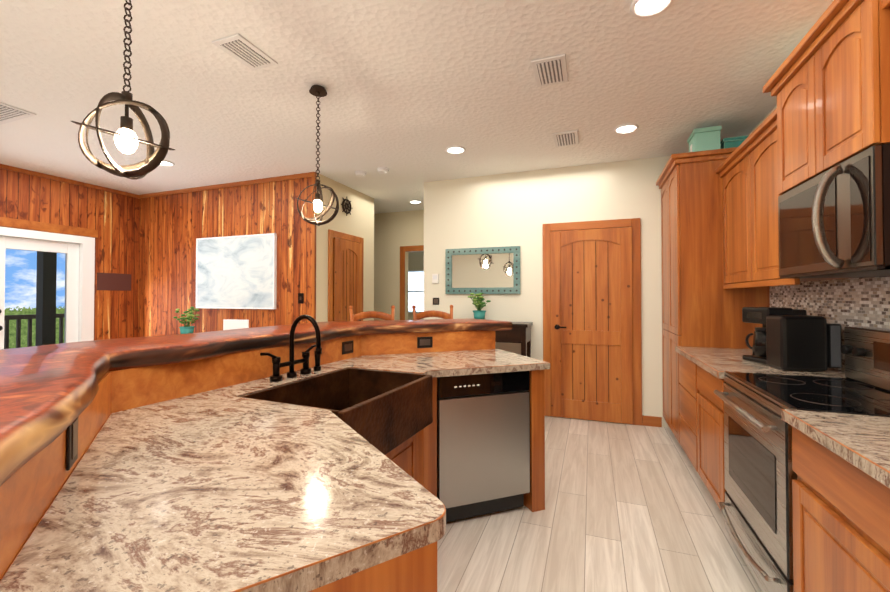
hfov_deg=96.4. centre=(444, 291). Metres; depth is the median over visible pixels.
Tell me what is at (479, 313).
potted plant
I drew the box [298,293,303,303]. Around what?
light switch
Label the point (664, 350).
tall cabinet
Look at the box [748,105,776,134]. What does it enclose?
wall
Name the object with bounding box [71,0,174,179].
pendant light
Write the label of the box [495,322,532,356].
console table
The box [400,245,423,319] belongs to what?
door frame
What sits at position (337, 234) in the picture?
door frame
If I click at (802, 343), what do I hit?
kitchen appliance
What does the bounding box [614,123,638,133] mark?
recessed light
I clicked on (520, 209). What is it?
wall
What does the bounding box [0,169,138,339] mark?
wall
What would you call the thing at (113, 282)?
sign
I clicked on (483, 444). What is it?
stainless steel dishwasher
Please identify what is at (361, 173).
smoke detector
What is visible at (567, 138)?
ceiling vent
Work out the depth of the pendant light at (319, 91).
2.71 m
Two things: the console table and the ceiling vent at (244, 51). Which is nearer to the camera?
the ceiling vent at (244, 51)
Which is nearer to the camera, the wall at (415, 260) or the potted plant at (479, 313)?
the potted plant at (479, 313)
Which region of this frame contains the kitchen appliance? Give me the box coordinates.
[766,315,841,371]
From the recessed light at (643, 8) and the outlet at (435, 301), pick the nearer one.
the recessed light at (643, 8)
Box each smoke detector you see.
[354,171,366,176]
[377,167,389,173]
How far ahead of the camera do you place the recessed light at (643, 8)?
1.95 m
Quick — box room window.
[408,270,423,312]
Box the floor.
[437,416,761,591]
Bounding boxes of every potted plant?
[173,307,199,333]
[468,293,490,318]
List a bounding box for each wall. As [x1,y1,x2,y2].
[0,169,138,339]
[138,172,373,336]
[374,210,423,319]
[408,252,423,319]
[424,156,669,427]
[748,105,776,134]
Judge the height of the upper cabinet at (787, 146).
0.570 m
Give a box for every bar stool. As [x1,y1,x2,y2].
[349,305,394,320]
[412,305,452,319]
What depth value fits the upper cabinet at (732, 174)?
2.96 m
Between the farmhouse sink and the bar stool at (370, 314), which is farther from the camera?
the bar stool at (370, 314)
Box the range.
[714,326,889,591]
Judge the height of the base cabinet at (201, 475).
1.056 m
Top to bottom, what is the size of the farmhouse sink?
0.251 m
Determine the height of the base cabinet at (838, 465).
0.870 m
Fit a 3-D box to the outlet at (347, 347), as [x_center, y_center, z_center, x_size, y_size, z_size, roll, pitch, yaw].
[-0.636,0.368,2.608,0.008,0.080,0.116,0,-1,23]
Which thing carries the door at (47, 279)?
in the wall at (112, 218)
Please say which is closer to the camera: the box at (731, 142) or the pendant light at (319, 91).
the pendant light at (319, 91)
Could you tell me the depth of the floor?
2.23 m
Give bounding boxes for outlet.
[66,417,77,470]
[342,340,352,354]
[417,337,432,347]
[433,298,438,304]
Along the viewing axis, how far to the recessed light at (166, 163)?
4.25 m
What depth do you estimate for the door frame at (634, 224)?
4.15 m
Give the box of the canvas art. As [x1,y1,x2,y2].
[196,233,276,308]
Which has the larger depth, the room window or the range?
the room window
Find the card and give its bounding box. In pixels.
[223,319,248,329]
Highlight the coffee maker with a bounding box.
[742,307,806,363]
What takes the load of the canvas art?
attached to the wall at (173, 228)
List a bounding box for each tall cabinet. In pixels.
[660,180,667,423]
[664,152,775,436]
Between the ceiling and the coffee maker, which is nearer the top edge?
the ceiling
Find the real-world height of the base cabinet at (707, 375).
0.870 m
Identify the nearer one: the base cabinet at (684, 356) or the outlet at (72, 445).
the outlet at (72, 445)
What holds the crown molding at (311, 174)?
attached to the wall at (173, 228)
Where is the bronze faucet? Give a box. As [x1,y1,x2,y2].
[260,314,321,381]
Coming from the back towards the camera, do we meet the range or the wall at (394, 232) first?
the wall at (394, 232)
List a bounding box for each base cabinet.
[0,331,549,591]
[676,348,761,469]
[692,360,879,511]
[784,416,889,591]
[880,476,889,591]
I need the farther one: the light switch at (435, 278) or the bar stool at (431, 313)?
the light switch at (435, 278)
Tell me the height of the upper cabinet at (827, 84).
0.570 m
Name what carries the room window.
in the wall at (415, 260)
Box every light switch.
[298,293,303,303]
[432,274,438,283]
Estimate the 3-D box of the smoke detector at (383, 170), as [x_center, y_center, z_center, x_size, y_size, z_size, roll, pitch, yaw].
[-0.691,-1.343,4.445,0.144,0.044,0.144,0,-1,20]
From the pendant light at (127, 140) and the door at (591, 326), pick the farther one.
the door at (591, 326)
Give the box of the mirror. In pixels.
[445,246,519,293]
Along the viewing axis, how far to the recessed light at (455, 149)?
3.85 m
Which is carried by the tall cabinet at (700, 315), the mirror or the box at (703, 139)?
the box at (703, 139)
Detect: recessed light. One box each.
[160,160,174,165]
[409,200,421,203]
[446,146,465,153]
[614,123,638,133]
[630,0,673,17]
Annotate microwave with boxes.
[778,143,889,278]
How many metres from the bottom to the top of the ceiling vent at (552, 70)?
0.016 m
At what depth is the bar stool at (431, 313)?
4.04 m
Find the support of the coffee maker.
on the base cabinet at (707, 375)
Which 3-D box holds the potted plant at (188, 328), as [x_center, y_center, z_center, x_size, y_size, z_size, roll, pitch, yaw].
[-3.059,0.371,4.734,0.227,0.374,0.261,0,-1,20]
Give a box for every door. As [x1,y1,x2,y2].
[0,227,94,348]
[333,237,361,320]
[550,227,632,423]
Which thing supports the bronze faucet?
on the base cabinet at (201, 475)
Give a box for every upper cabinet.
[720,152,763,287]
[744,124,879,283]
[772,56,803,199]
[800,0,889,182]
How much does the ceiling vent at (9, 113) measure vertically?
0.016 m
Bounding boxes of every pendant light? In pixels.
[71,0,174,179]
[296,85,339,225]
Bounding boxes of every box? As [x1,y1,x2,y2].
[687,126,723,151]
[724,135,748,147]
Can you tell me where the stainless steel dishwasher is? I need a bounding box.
[437,371,529,521]
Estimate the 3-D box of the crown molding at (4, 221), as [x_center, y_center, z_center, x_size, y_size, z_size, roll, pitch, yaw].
[-5.238,-0.013,2.974,0.022,2.744,5.518,0,-1,20]
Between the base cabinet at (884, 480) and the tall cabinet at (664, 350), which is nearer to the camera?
the base cabinet at (884, 480)
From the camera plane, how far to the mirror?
4.67 m
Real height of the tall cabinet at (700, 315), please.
2.453 m
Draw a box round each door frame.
[328,229,363,320]
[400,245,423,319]
[543,218,641,425]
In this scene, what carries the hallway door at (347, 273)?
in the wall at (173, 228)
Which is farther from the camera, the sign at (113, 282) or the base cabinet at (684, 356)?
the sign at (113, 282)
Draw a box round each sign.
[97,273,130,290]
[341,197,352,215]
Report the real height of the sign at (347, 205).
0.250 m
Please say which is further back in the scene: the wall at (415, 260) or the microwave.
the wall at (415, 260)
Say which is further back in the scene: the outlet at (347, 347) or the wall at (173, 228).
the wall at (173, 228)
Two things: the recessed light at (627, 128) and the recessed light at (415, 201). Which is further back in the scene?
the recessed light at (415, 201)
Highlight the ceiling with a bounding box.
[0,0,833,213]
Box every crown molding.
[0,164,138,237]
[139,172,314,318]
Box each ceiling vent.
[0,102,36,124]
[211,34,277,69]
[531,54,567,86]
[553,130,578,146]
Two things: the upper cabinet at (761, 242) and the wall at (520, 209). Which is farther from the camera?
the wall at (520, 209)
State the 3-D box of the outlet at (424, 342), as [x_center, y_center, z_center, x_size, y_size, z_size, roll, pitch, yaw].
[-0.146,0.373,2.901,0.116,0.080,0.008,0,-1,-20]
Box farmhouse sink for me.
[240,368,432,454]

